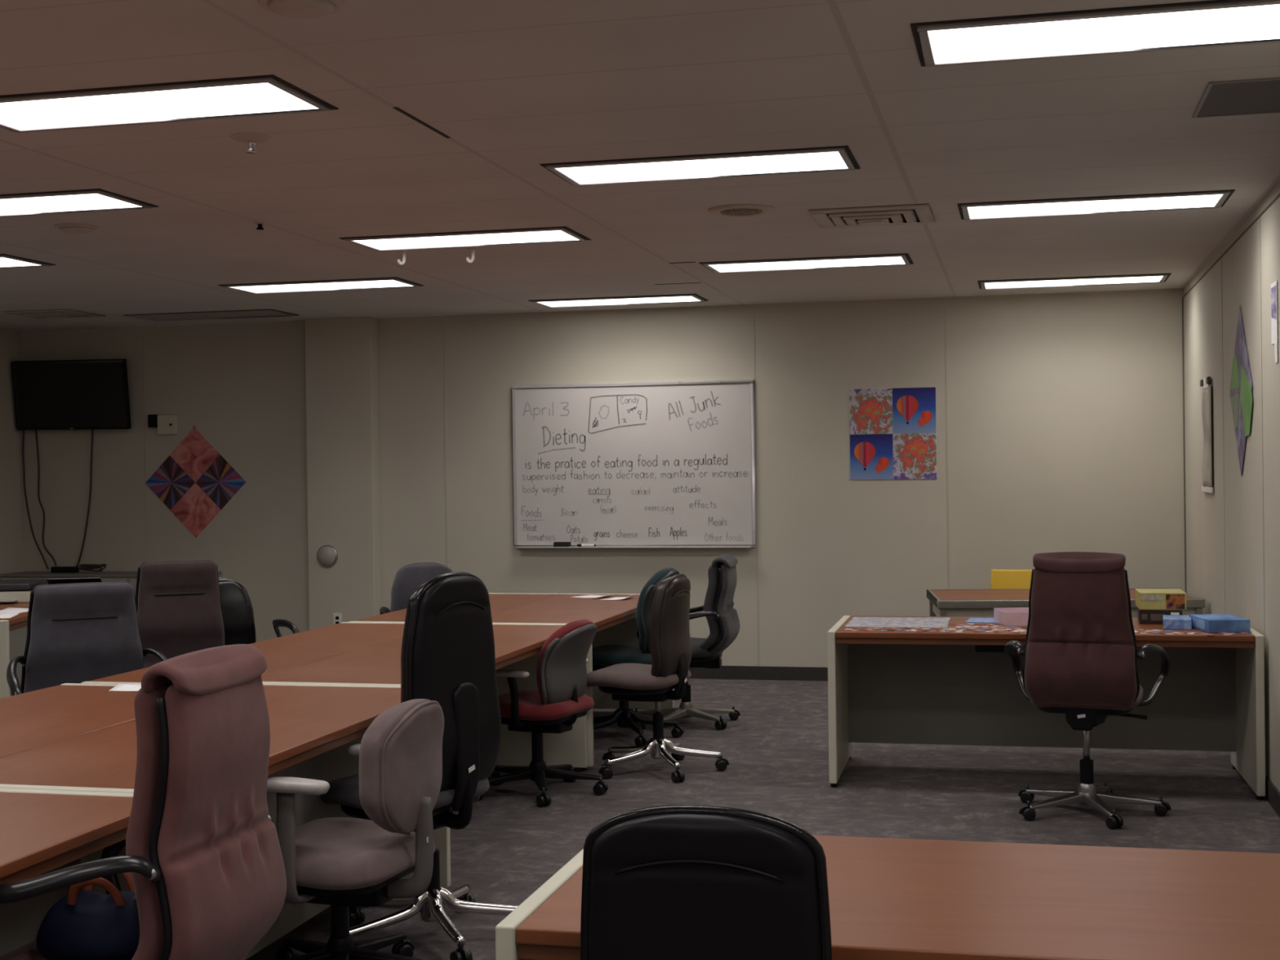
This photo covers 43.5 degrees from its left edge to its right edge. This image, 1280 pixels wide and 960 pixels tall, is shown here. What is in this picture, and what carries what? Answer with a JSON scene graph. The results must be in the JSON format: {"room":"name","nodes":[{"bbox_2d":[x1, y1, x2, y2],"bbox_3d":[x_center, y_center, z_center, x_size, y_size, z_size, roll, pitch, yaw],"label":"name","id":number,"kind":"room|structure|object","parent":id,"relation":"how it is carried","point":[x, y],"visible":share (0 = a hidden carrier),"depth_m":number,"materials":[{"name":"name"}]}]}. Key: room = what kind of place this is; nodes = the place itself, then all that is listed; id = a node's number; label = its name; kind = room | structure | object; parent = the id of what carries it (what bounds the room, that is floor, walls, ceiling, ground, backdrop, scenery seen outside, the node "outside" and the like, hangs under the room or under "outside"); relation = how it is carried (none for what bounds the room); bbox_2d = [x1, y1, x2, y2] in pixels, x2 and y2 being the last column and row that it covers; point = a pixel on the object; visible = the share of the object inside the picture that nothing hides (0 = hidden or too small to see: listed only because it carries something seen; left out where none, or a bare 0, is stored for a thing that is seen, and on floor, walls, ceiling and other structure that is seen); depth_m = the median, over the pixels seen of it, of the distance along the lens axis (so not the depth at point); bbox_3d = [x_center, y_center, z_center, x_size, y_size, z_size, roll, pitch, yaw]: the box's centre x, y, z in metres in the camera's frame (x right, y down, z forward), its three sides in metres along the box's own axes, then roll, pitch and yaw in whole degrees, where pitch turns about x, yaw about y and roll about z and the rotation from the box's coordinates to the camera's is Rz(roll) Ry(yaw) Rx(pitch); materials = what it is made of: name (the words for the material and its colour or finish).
{"room":"classroom","nodes":[
{"label":"classroom","id":0,"kind":"room"},
{"bbox_2d":[0,328,24,573],"bbox_3d":[-6.944,0.230,6.103,0.100,2.792,15.020,-1,0,14],"label":"wall","id":1,"kind":"structure","parent":0,"point":[11,486],"depth_m":13.22,"materials":[{"name":"paint"}]},
{"bbox_2d":[304,316,381,630],"bbox_3d":[-2.333,0.128,12.641,0.555,2.792,0.150,-1,0,14],"label":"pillar","id":2,"kind":"structure","parent":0,"point":[342,378],"depth_m":12.57,"materials":[{"name":"paint"}]},
{"bbox_2d":[316,544,337,566],"bbox_3d":[-2.453,0.594,12.579,0.172,0.172,0.036,-1,0,14],"label":"disc","id":3,"kind":"object","parent":2,"relation":"attached to","point":[326,555],"visible":1,"depth_m":12.57,"materials":[{"name":"metal"}]},
{"bbox_2d":[21,288,1185,666],"bbox_3d":[-0.651,0.108,12.365,9.415,2.792,0.100,-1,0,14],"label":"wall","id":4,"kind":"structure","parent":0,"point":[1064,411],"depth_m":11.95,"materials":[{"name":"paint"}]},
{"bbox_2d":[11,358,131,430],"bbox_3d":[-4.647,-0.697,13.163,1.031,0.582,0.181,-1,0,14],"label":"television","id":5,"kind":"object","parent":4,"relation":"attached to","point":[83,393],"visible":1,"depth_m":13.11,"materials":[{"name":"black plastic"}]},
{"bbox_2d":[22,430,48,569],"bbox_3d":[-5.016,0.159,13.322,0.235,1.169,0.016,-1,0,14],"label":"cable","id":6,"kind":"object","parent":5,"relation":"hanging from","point":[23,436],"visible":1,"depth_m":13.34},
{"bbox_2d":[35,430,57,566],"bbox_3d":[-4.916,0.162,13.298,0.191,1.158,0.016,-1,0,14],"label":"cable","id":7,"kind":"object","parent":5,"relation":"hanging from","point":[36,432],"visible":0.94,"depth_m":13.30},
{"bbox_2d":[75,429,93,566],"bbox_3d":[-4.569,0.142,13.214,0.182,1.144,0.016,-1,0,14],"label":"cable","id":8,"kind":"object","parent":5,"relation":"hanging from","point":[92,430],"visible":1,"depth_m":13.20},
{"bbox_2d":[142,335,146,562],"bbox_3d":[-4.040,0.132,13.127,0.008,2.622,0.003,-1,0,14],"label":"trim","id":9,"kind":"structure","parent":4,"relation":"attached to","point":[143,335],"depth_m":13.12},
{"bbox_2d":[147,414,177,435],"bbox_3d":[-3.878,-0.451,13.053,0.240,0.165,0.060,-1,0,14],"label":"wall plate","id":10,"kind":"object","parent":4,"relation":"attached to","point":[166,424],"visible":1,"depth_m":13.04,"materials":[{"name":"beige plastic"}]},
{"bbox_2d":[145,426,246,537],"bbox_3d":[-3.605,0.017,13.017,0.904,0.912,0.009,-1,0,14],"label":"poster","id":11,"kind":"object","parent":4,"relation":"attached to","point":[195,482],"visible":1,"depth_m":13.02,"materials":[{"name":"multicoloured paper"}]},
{"bbox_2d":[145,455,195,510],"bbox_3d":[-3.824,0.023,13.070,0.450,0.450,0.002,-1,0,14],"label":"print","id":12,"kind":"object","parent":11,"relation":"attached to","point":[173,482],"depth_m":13.06},
{"bbox_2d":[169,428,220,482],"bbox_3d":[-3.608,-0.205,13.016,0.450,0.450,0.002,-1,0,14],"label":"print","id":13,"kind":"object","parent":11,"relation":"on","point":[194,460],"depth_m":13.02},
{"bbox_2d":[170,482,220,537],"bbox_3d":[-3.602,0.246,13.019,0.450,0.450,0.002,-1,0,14],"label":"print","id":14,"kind":"object","parent":11,"relation":"attached to","point":[195,504],"depth_m":13.02},
{"bbox_2d":[195,454,246,509],"bbox_3d":[-3.385,0.018,12.965,0.450,0.450,0.002,-1,0,14],"label":"print","id":15,"kind":"object","parent":11,"relation":"attached to","point":[217,482],"depth_m":12.97},
{"bbox_2d":[443,324,447,566],"bbox_3d":[-1.512,0.103,12.519,0.008,2.622,0.003,-1,0,14],"label":"trim","id":16,"kind":"structure","parent":4,"relation":"attached to","point":[443,325],"depth_m":12.52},
{"bbox_2d":[511,379,755,548],"bbox_3d":[-0.068,-0.113,12.128,1.888,1.251,0.085,-1,0,14],"label":"whiteboard","id":17,"kind":"object","parent":4,"relation":"attached to","point":[661,464],"visible":1,"depth_m":12.15,"materials":[{"name":"plastic"}]},
{"bbox_2d":[515,546,751,548],"bbox_3d":[-0.063,0.508,12.120,1.820,0.010,0.060,-1,0,14],"label":"tray","id":18,"kind":"object","parent":17,"relation":"on","point":[517,547],"depth_m":12.13,"materials":[{"name":"metal"}]},
{"bbox_2d":[753,313,759,666],"bbox_3d":[0.865,0.076,11.948,0.008,2.622,0.003,-1,0,14],"label":"trim","id":19,"kind":"structure","parent":4,"relation":"attached to","point":[753,313],"depth_m":11.95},
{"bbox_2d":[688,665,827,680],"bbox_3d":[-0.646,1.454,12.319,9.215,0.100,0.012,-1,0,14],"label":"baseboard","id":20,"kind":"structure","parent":4,"relation":"attached to","point":[725,672],"depth_m":11.94,"materials":[{"name":"rubber"}]},
{"bbox_2d":[848,386,937,479],"bbox_3d":[1.843,-0.338,11.706,0.626,0.666,0.007,-1,0,14],"label":"poster","id":21,"kind":"object","parent":4,"relation":"attached to","point":[893,430],"visible":1,"depth_m":11.70,"materials":[{"name":"multicoloured paper"}]},
{"bbox_2d":[848,387,893,434],"bbox_3d":[1.688,-0.502,11.741,0.312,0.332,0.002,-1,0,14],"label":"print","id":22,"kind":"object","parent":21,"relation":"on","point":[871,410],"depth_m":11.74},
{"bbox_2d":[849,433,893,479],"bbox_3d":[1.692,-0.169,11.743,0.312,0.332,0.002,-1,0,14],"label":"print","id":23,"kind":"object","parent":21,"relation":"attached to","point":[871,455],"depth_m":11.74,"materials":[{"name":"multicoloured paper"}]},
{"bbox_2d":[892,386,936,433],"bbox_3d":[1.992,-0.505,11.668,0.312,0.332,0.002,-1,0,14],"label":"print","id":24,"kind":"object","parent":21,"relation":"on","point":[913,409],"depth_m":11.67,"materials":[{"name":"multicoloured paper"}]},
{"bbox_2d":[893,433,937,479],"bbox_3d":[1.997,-0.172,11.670,0.312,0.332,0.002,-1,0,14],"label":"print","id":25,"kind":"object","parent":21,"relation":"attached to","point":[914,455],"depth_m":11.67},
{"bbox_2d":[945,306,949,589],"bbox_3d":[2.226,0.060,11.621,0.008,2.622,0.003,-1,0,14],"label":"trim","id":26,"kind":"structure","parent":4,"relation":"attached to","point":[945,307],"depth_m":11.62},
{"bbox_2d":[1182,297,1186,593],"bbox_3d":[3.811,0.041,11.237,0.010,2.624,0.010,-1,0,14],"label":"trim","id":27,"kind":"structure","parent":4,"relation":"attached to","point":[1183,358],"depth_m":11.23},
{"bbox_2d":[0,0,1279,331],"bbox_3d":[-2.435,-1.268,5.005,9.415,0.100,15.220,-1,0,14],"label":"ceiling","id":28,"kind":"structure","parent":0,"point":[516,86],"depth_m":6.13,"materials":[{"name":"tile"}]},
{"bbox_2d":[0,253,55,268],"bbox_3d":[-3.990,-1.218,9.097,1.219,0.012,0.477,-1,0,14],"label":"recessed light","id":29,"kind":"object","parent":28,"relation":"in","point":[6,261],"visible":1,"depth_m":9.05,"materials":[{"name":"plastic"}]},
{"bbox_2d":[3,308,106,319],"bbox_3d":[-4.346,-1.217,11.934,0.528,0.040,0.520,-1,0,14],"label":"ceiling vent","id":30,"kind":"object","parent":28,"relation":"in","point":[46,313],"visible":1,"depth_m":11.81,"materials":[{"name":"metal"}]},
{"bbox_2d":[54,223,97,233],"bbox_3d":[-2.739,-1.219,7.810,0.200,0.026,0.200,-1,0,14],"label":"smoke detector","id":31,"kind":"object","parent":28,"relation":"attached to","point":[67,228],"visible":1,"depth_m":7.75,"materials":[{"name":"plastic"}]},
{"bbox_2d":[0,188,159,217],"bbox_3d":[-2.820,-1.221,7.159,1.219,0.012,0.477,-1,0,14],"label":"recessed light","id":32,"kind":"object","parent":28,"relation":"in","point":[94,199],"visible":1,"depth_m":7.09,"materials":[{"name":"plastic"}]},
{"bbox_2d":[0,74,338,133],"bbox_3d":[-1.653,-1.224,5.264,1.219,0.012,0.477,-1,0,14],"label":"recessed light","id":33,"kind":"object","parent":28,"relation":"in","point":[262,95],"visible":1,"depth_m":5.23,"materials":[{"name":"plastic"}]},
{"bbox_2d":[124,308,298,321],"bbox_3d":[-3.248,-1.247,12.183,1.219,0.012,0.477,-1,0,14],"label":"recessed light","id":34,"kind":"object","parent":28,"relation":"in","point":[270,313],"visible":1,"depth_m":12.15,"materials":[{"name":"metal"}]},
{"bbox_2d":[230,132,271,153],"bbox_3d":[-1.401,-1.208,5.786,0.148,0.057,0.148,-1,0,14],"label":"sprinkler","id":35,"kind":"object","parent":28,"relation":"attached to","point":[251,139],"visible":1,"depth_m":5.76,"materials":[{"name":"metal"}]},
{"bbox_2d":[257,0,345,18],"bbox_3d":[-0.872,-1.220,4.137,0.220,0.026,0.220,-1,0,14],"label":"ceiling speaker","id":36,"kind":"object","parent":28,"relation":"attached to","point":[302,9],"visible":1,"depth_m":4.12,"materials":[{"name":"plastic"}]},
{"bbox_2d":[217,276,424,293],"bbox_3d":[-2.051,-1.251,10.359,1.219,0.012,0.477,-1,0,14],"label":"recessed light","id":37,"kind":"object","parent":28,"relation":"in","point":[377,282],"visible":1,"depth_m":10.33,"materials":[{"name":"plastic"}]},
{"bbox_2d":[338,226,591,251],"bbox_3d":[-0.906,-1.254,8.377,1.219,0.012,0.477,-1,0,14],"label":"recessed light","id":38,"kind":"object","parent":28,"relation":"in","point":[563,233],"visible":1,"depth_m":8.34,"materials":[{"name":"plastic"}]},
{"bbox_2d":[528,293,708,307],"bbox_3d":[-0.150,-1.284,11.523,1.219,0.012,0.477,-1,0,14],"label":"recessed light","id":39,"kind":"object","parent":28,"relation":"in","point":[679,298],"visible":1,"depth_m":11.49,"materials":[{"name":"plastic"}]},
{"bbox_2d":[539,145,860,186],"bbox_3d":[0.251,-1.257,6.458,1.219,0.012,0.477,-1,0,14],"label":"recessed light","id":40,"kind":"object","parent":28,"relation":"in","point":[833,158],"visible":1,"depth_m":6.43,"materials":[{"name":"plastic"}]},
{"bbox_2d":[707,204,774,217],"bbox_3d":[0.477,-1.264,7.549,0.316,0.018,0.316,-1,0,14],"label":"ceiling speaker","id":41,"kind":"object","parent":28,"relation":"attached to","point":[731,210],"visible":1,"depth_m":7.49},
{"bbox_2d":[720,208,762,216],"bbox_3d":[0.477,-1.262,7.549,0.200,0.014,0.200,-1,0,14],"label":"grille","id":42,"kind":"object","parent":41,"relation":"attached to","point":[723,211],"depth_m":7.53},
{"bbox_2d":[698,253,913,273],"bbox_3d":[0.996,-1.286,9.558,1.219,0.012,0.477,-1,0,14],"label":"recessed light","id":43,"kind":"object","parent":28,"relation":"in","point":[886,260],"visible":1,"depth_m":9.53,"materials":[{"name":"plastic"}]},
{"bbox_2d":[808,203,935,228],"bbox_3d":[1.133,-1.263,7.789,0.568,0.040,0.560,-1,0,14],"label":"ceiling vent","id":44,"kind":"object","parent":28,"relation":"in","point":[910,214],"visible":1,"depth_m":7.68,"materials":[{"name":"metal"}]},
{"bbox_2d":[977,272,1171,289],"bbox_3d":[2.875,-1.318,10.683,1.219,0.012,0.477,-1,0,14],"label":"recessed light","id":45,"kind":"object","parent":28,"relation":"in","point":[1152,277],"visible":1,"depth_m":10.65,"materials":[{"name":"plastic"}]},
{"bbox_2d":[910,0,1279,66],"bbox_3d":[1.392,-1.259,4.507,1.219,0.012,0.477,-1,0,14],"label":"recessed light","id":46,"kind":"object","parent":28,"relation":"in","point":[1211,23],"visible":1,"depth_m":4.50,"materials":[{"name":"plastic"}]},
{"bbox_2d":[957,189,1235,220],"bbox_3d":[2.123,-1.288,7.553,1.219,0.012,0.477,-1,0,14],"label":"recessed light","id":47,"kind":"object","parent":28,"relation":"in","point":[1215,198],"visible":1,"depth_m":7.52,"materials":[{"name":"plastic"}]},
{"bbox_2d":[1192,77,1279,118],"bbox_3d":[2.122,-1.277,5.340,0.490,0.006,0.530,-1,0,14],"label":"ceiling vent","id":48,"kind":"object","parent":28,"relation":"in","point":[1256,95],"visible":1,"depth_m":5.37,"materials":[{"name":"grey plastic"}]},
{"bbox_2d":[245,678,1279,959],"bbox_3d":[-2.397,1.624,5.024,9.415,0.100,15.220,-1,0,14],"label":"floor","id":49,"kind":"structure","parent":0,"point":[776,750],"depth_m":7.66,"materials":[{"name":"grey carpet"}]},
{"bbox_2d":[0,602,29,698],"bbox_3d":[-3.992,1.178,10.026,0.780,0.770,1.950,-1,0,-2],"label":"office desk","id":50,"kind":"object","parent":49,"relation":"on","point":[13,630],"visible":0.1,"depth_m":9.19,"materials":[{"name":"brown wood"}]},
{"bbox_2d":[0,579,48,603],"bbox_3d":[-4.184,0.731,10.499,0.490,0.125,0.495,-1,0,-2],"label":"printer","id":51,"kind":"object","parent":50,"relation":"on","point":[11,591],"visible":0.66,"depth_m":10.35,"materials":[{"name":"beige plastic"}]},
{"bbox_2d":[0,787,133,955],"bbox_3d":[-1.759,1.192,3.172,0.760,0.770,2.005,-1,0,14],"label":"desk","id":52,"kind":"object","parent":49,"relation":"on","point":[42,832],"visible":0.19,"depth_m":3.80,"materials":[{"name":"brown wood"}]},
{"bbox_2d":[0,683,137,758],"bbox_3d":[-2.103,1.184,5.222,0.770,0.770,2.000,-1,0,14],"label":"desk","id":53,"kind":"object","parent":49,"relation":"on","point":[34,719],"visible":0.2,"depth_m":5.47,"materials":[{"name":"brown wood"}]},
{"bbox_2d":[6,582,168,695],"bbox_3d":[-2.467,1.020,7.237,0.742,1.082,0.710,-1,0,-26],"label":"office chair","id":54,"kind":"object","parent":49,"relation":"on","point":[77,633],"visible":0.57,"depth_m":7.39,"materials":[{"name":"grey fabric"}]},
{"bbox_2d":[0,564,221,598],"bbox_3d":[-4.282,1.114,12.968,1.770,0.868,0.418,-1,0,14],"label":"table","id":55,"kind":"object","parent":49,"relation":"on","point":[131,577],"depth_m":12.94,"materials":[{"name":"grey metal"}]},
{"bbox_2d":[46,577,102,584],"bbox_3d":[-3.751,0.715,10.679,0.340,0.142,0.243,-1,0,-10],"label":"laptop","id":56,"kind":"object","parent":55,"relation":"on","point":[82,580],"visible":0.23,"depth_m":10.61,"materials":[{"name":"black plastic"}]},
{"bbox_2d":[0,644,286,959],"bbox_3d":[-1.207,0.975,3.657,0.694,1.185,0.728,-1,0,14],"label":"office chair","id":57,"kind":"object","parent":49,"relation":"on","point":[203,859],"visible":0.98,"depth_m":3.45,"materials":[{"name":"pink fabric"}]},
{"bbox_2d":[35,872,139,959],"bbox_3d":[-1.191,0.961,3.585,0.330,0.187,0.226,-1,0,6],"label":"tote bag","id":58,"kind":"object","parent":57,"relation":"on","point":[87,924],"visible":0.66,"depth_m":3.50,"materials":[{"name":"blue fabric"}]},
{"bbox_2d":[125,682,173,959],"bbox_3d":[-1.020,0.788,3.610,0.176,0.704,0.497,-1,0,14],"label":"cushion","id":59,"kind":"object","parent":57,"relation":"on","point":[149,833],"depth_m":3.38,"materials":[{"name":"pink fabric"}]},
{"bbox_2d":[135,560,225,668],"bbox_3d":[-2.300,0.989,8.212,0.684,1.127,0.706,-1,0,-21],"label":"office chair","id":60,"kind":"object","parent":49,"relation":"on","point":[179,608],"visible":0.5,"depth_m":8.36,"materials":[{"name":"brown fabric"}]},
{"bbox_2d":[0,683,450,959],"bbox_3d":[-1.322,1.174,5.142,0.770,0.770,2.010,-1,0,14],"label":"desk","id":61,"kind":"object","parent":49,"relation":"on","point":[313,726],"visible":0.13,"depth_m":5.10,"materials":[{"name":"brown wood"}]},
{"bbox_2d":[80,622,404,684],"bbox_3d":[-1.597,1.163,7.435,0.620,0.770,2.490,-1,0,14],"label":"desk","id":62,"kind":"object","parent":49,"relation":"on","point":[295,650],"visible":0.17,"depth_m":7.60,"materials":[{"name":"brown wood"}]},
{"bbox_2d":[218,577,298,645],"bbox_3d":[-2.268,1.050,8.886,0.687,0.994,0.713,-1,0,27],"label":"office chair","id":63,"kind":"object","parent":49,"relation":"on","point":[237,612],"visible":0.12,"depth_m":9.11,"materials":[{"name":"black leather"}]},
{"bbox_2d":[218,578,256,645],"bbox_3d":[-2.393,0.824,9.088,0.439,0.528,0.138,-1,0,-34],"label":"cushion","id":64,"kind":"object","parent":63,"relation":"on","point":[237,612],"depth_m":9.11,"materials":[{"name":"black leather"}]},
{"bbox_2d":[266,698,444,959],"bbox_3d":[-0.891,1.109,4.907,0.645,0.892,0.687,-1,0,10],"label":"chair","id":65,"kind":"object","parent":49,"relation":"on","point":[340,863],"visible":0.97,"depth_m":4.75,"materials":[{"name":"beige fabric"}]},
{"bbox_2d":[379,562,453,614],"bbox_3d":[-1.333,1.037,10.393,0.708,0.977,0.678,-1,0,4],"label":"office chair","id":66,"kind":"object","parent":49,"relation":"on","point":[407,579],"visible":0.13,"depth_m":10.56,"materials":[{"name":"grey fabric"}]},
{"bbox_2d":[320,571,517,959],"bbox_3d":[-0.738,0.929,5.434,0.709,1.241,0.736,-1,0,32],"label":"office chair","id":67,"kind":"object","parent":49,"relation":"on","point":[448,654],"visible":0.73,"depth_m":5.32,"materials":[{"name":"black leather"}]},
{"bbox_2d":[400,582,426,702],"bbox_3d":[-0.638,0.674,5.372,0.097,0.710,0.480,-1,0,32],"label":"cushion","id":68,"kind":"object","parent":67,"relation":"on","point":[414,643],"depth_m":5.18,"materials":[{"name":"black leather"}]},
{"bbox_2d":[261,623,587,772],"bbox_3d":[-0.917,1.155,7.323,0.740,0.770,2.400,-1,0,14],"label":"desk","id":69,"kind":"object","parent":49,"relation":"on","point":[517,646],"visible":0.21,"depth_m":7.67,"materials":[{"name":"brown wood"}]},
{"bbox_2d":[348,592,558,622],"bbox_3d":[-1.058,1.142,9.639,0.600,0.770,2.020,-1,0,14],"label":"desk","id":70,"kind":"object","parent":49,"relation":"on","point":[498,601],"visible":0.09,"depth_m":9.80,"materials":[{"name":"brown wood"}]},
{"bbox_2d":[478,619,608,806],"bbox_3d":[-0.496,1.101,7.859,0.676,0.842,0.674,-1,0,28],"label":"chair","id":71,"kind":"object","parent":49,"relation":"on","point":[558,701],"visible":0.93,"depth_m":7.68,"materials":[{"name":"red fabric"}]},
{"bbox_2d":[491,593,674,770],"bbox_3d":[-0.389,1.134,9.479,0.760,0.770,2.020,-1,0,14],"label":"desk","id":72,"kind":"object","parent":49,"relation":"on","point":[615,621],"visible":0.25,"depth_m":9.50,"materials":[{"name":"brown wood"}]},
{"bbox_2d":[592,567,684,746],"bbox_3d":[-0.092,1.011,9.457,0.682,0.991,0.650,-1,0,24],"label":"chair","id":73,"kind":"object","parent":49,"relation":"on","point":[603,656],"visible":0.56,"depth_m":9.23,"materials":[{"name":"teal fabric"}]},
{"bbox_2d":[586,573,728,782],"bbox_3d":[0.094,1.005,8.416,0.708,1.030,0.672,-1,0,22],"label":"office chair","id":74,"kind":"object","parent":49,"relation":"on","point":[671,650],"visible":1,"depth_m":8.27,"materials":[{"name":"fabric"}]},
{"bbox_2d":[649,577,671,676],"bbox_3d":[0.159,0.774,8.356,0.101,0.550,0.438,-1,0,22],"label":"cushion","id":75,"kind":"object","parent":74,"relation":"on","point":[660,616],"depth_m":8.17,"materials":[{"name":"fabric"}]},
{"bbox_2d":[632,554,740,729],"bbox_3d":[0.265,0.985,9.943,0.696,1.045,0.735,-1,0,12],"label":"office chair","id":76,"kind":"object","parent":49,"relation":"on","point":[723,621],"visible":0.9,"depth_m":9.71,"materials":[{"name":"grey fabric"}]},
{"bbox_2d":[698,562,723,649],"bbox_3d":[0.451,0.790,9.902,0.174,0.556,0.510,-1,0,12],"label":"cushion","id":77,"kind":"object","parent":76,"relation":"on","point":[713,601],"depth_m":9.67,"materials":[{"name":"grey fabric"}]},
{"bbox_2d":[580,804,831,959],"bbox_3d":[0.183,1.036,2.894,0.692,1.018,0.729,-1,0,14],"label":"office chair","id":78,"kind":"object","parent":49,"relation":"on","point":[666,882],"visible":1,"depth_m":2.57,"materials":[{"name":"black leather"}]},
{"bbox_2d":[495,835,1279,959],"bbox_3d":[0.813,1.160,3.015,2.000,0.770,0.810,-1,0,13],"label":"office desk","id":79,"kind":"object","parent":49,"relation":"on","point":[890,899],"visible":0.59,"depth_m":2.95,"materials":[{"name":"brown wood"}]},
{"bbox_2d":[991,568,1031,589],"bbox_3d":[2.610,1.051,11.088,0.422,0.841,0.491,-1,0,14],"label":"box","id":80,"kind":"object","parent":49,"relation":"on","point":[1000,579],"visible":0.12,"depth_m":11.31,"materials":[{"name":"cardboard"}]},
{"bbox_2d":[826,615,1265,799],"bbox_3d":[2.002,1.112,8.074,2.020,0.770,0.860,-1,0,13],"label":"office desk","id":81,"kind":"object","parent":49,"relation":"on","point":[895,686],"visible":0.86,"depth_m":8.20,"materials":[{"name":"brown wood"}]},
{"bbox_2d":[843,617,951,627],"bbox_3d":[1.336,0.735,8.293,0.520,0.002,0.542,-1,0,13],"label":"puzzle","id":82,"kind":"object","parent":81,"relation":"on","point":[878,622],"visible":1,"depth_m":8.27},
{"bbox_2d":[994,607,1028,626],"bbox_3d":[2.010,0.694,8.168,0.360,0.068,0.260,-1,0,0],"label":"box","id":83,"kind":"object","parent":81,"relation":"on","point":[1011,616],"visible":0.4,"depth_m":8.04,"materials":[{"name":"cardboard"}]},
{"bbox_2d":[1137,608,1182,624],"bbox_3d":[2.635,0.683,8.142,0.205,0.072,0.261,-1,0,16],"label":"game box","id":84,"kind":"object","parent":81,"relation":"on","point":[1144,616],"visible":0.66,"depth_m":8.03,"materials":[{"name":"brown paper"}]},
{"bbox_2d":[1135,588,1186,609],"bbox_3d":[2.640,0.604,8.146,0.222,0.085,0.271,-1,0,13],"label":"game box","id":85,"kind":"object","parent":84,"relation":"on","point":[1145,598],"visible":1,"depth_m":8.02,"materials":[{"name":"cardboard"}]},
{"bbox_2d":[1165,594,1184,608],"bbox_3d":[2.668,0.607,8.002,0.089,0.074,0.001,-1,0,13],"label":"picture","id":86,"kind":"object","parent":85,"relation":"attached to","point":[1172,601],"depth_m":8.00},
{"bbox_2d":[1163,614,1191,629],"bbox_3d":[2.631,0.696,7.865,0.130,0.050,0.220,-1,0,18],"label":"box","id":87,"kind":"object","parent":81,"relation":"on","point":[1170,621],"visible":0.91,"depth_m":7.77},
{"bbox_2d":[1188,613,1250,632],"bbox_3d":[2.786,0.689,7.727,0.196,0.062,0.300,-1,0,2],"label":"box","id":88,"kind":"object","parent":81,"relation":"on","point":[1208,623],"visible":0.9,"depth_m":7.58,"materials":[{"name":"cardboard"}]},
{"bbox_2d":[926,588,1205,617],"bbox_3d":[2.691,1.103,10.297,1.612,0.742,0.920,-1,0,6],"label":"work table","id":89,"kind":"object","parent":49,"relation":"on","point":[943,602],"visible":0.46,"depth_m":9.93,"materials":[{"name":"brown wood"}]},
{"bbox_2d":[1004,551,1171,829],"bbox_3d":[2.015,0.906,7.255,0.725,1.192,0.686,-1,0,21],"label":"office chair","id":90,"kind":"object","parent":49,"relation":"on","point":[1080,651],"visible":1,"depth_m":6.98,"materials":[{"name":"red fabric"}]},
{"bbox_2d":[1182,180,1279,791],"bbox_3d":[2.112,0.126,3.927,0.100,2.792,15.020,-1,0,14],"label":"wall","id":91,"kind":"structure","parent":0,"point":[1242,536],"depth_m":8.38,"materials":[{"name":"paint"}]},
{"bbox_2d":[1200,376,1213,493],"bbox_3d":[3.443,-0.273,9.764,0.025,0.700,0.540,-1,0,14],"label":"scroll","id":92,"kind":"object","parent":91,"relation":"attached to","point":[1206,468],"visible":1,"depth_m":9.76,"materials":[{"name":"white paper"}]},
{"bbox_2d":[1221,257,1225,609],"bbox_3d":[3.287,0.062,9.037,0.003,2.622,0.008,-1,0,14],"label":"trim","id":93,"kind":"structure","parent":91,"relation":"attached to","point":[1221,258],"depth_m":9.03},
{"bbox_2d":[1182,193,1279,297],"bbox_3d":[2.044,-1.207,3.930,0.004,0.010,15.020,-1,0,14],"label":"trim","id":94,"kind":"structure","parent":91,"relation":"attached to","point":[1278,195],"depth_m":8.35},
{"bbox_2d":[1229,305,1253,476],"bbox_3d":[3.087,-0.459,8.253,0.005,0.880,0.900,-1,0,14],"label":"poster","id":95,"kind":"object","parent":91,"relation":"attached to","point":[1241,384],"visible":1,"depth_m":8.23,"materials":[{"name":"paper"}]},
{"bbox_2d":[1230,393,1239,430],"bbox_3d":[3.140,-0.356,8.473,0.002,0.190,0.370,-1,0,14],"label":"print","id":96,"kind":"object","parent":95,"relation":"attached to","point":[1234,397],"depth_m":8.44},
{"bbox_2d":[1229,353,1239,391],"bbox_3d":[3.138,-0.571,8.477,0.002,0.180,0.400,-1,0,14],"label":"print","id":97,"kind":"object","parent":95,"relation":"attached to","point":[1235,375],"depth_m":8.42},
{"bbox_2d":[1240,363,1253,436],"bbox_3d":[3.033,-0.407,8.030,0.002,0.380,0.440,-1,0,14],"label":"print","id":98,"kind":"object","parent":95,"relation":"attached to","point":[1246,401],"depth_m":8.04},
{"bbox_2d":[1259,217,1266,774],"bbox_3d":[2.929,0.077,7.550,0.003,2.622,0.008,-1,0,14],"label":"trim","id":99,"kind":"structure","parent":91,"relation":"attached to","point":[1260,217],"depth_m":7.55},
{"bbox_2d":[1264,774,1279,817],"bbox_3d":[2.074,1.472,3.942,0.012,0.100,15.008,-1,0,14],"label":"baseboard","id":100,"kind":"structure","parent":91,"relation":"attached to","point":[1272,796],"depth_m":7.30,"materials":[{"name":"rubber"}]},
{"bbox_2d":[1271,280,1277,363],"bbox_3d":[2.817,-0.698,7.133,0.004,0.360,0.170,-1,0,14],"label":"flyer","id":101,"kind":"object","parent":91,"relation":"attached to","point":[1273,286],"visible":1,"depth_m":7.11,"materials":[{"name":"white paper"}]},
{"bbox_2d":[1271,284,1276,319],"bbox_3d":[2.815,-0.783,7.133,0.002,0.150,0.140,-1,0,14],"label":"print","id":102,"kind":"object","parent":101,"relation":"attached to","point":[1273,287],"depth_m":7.12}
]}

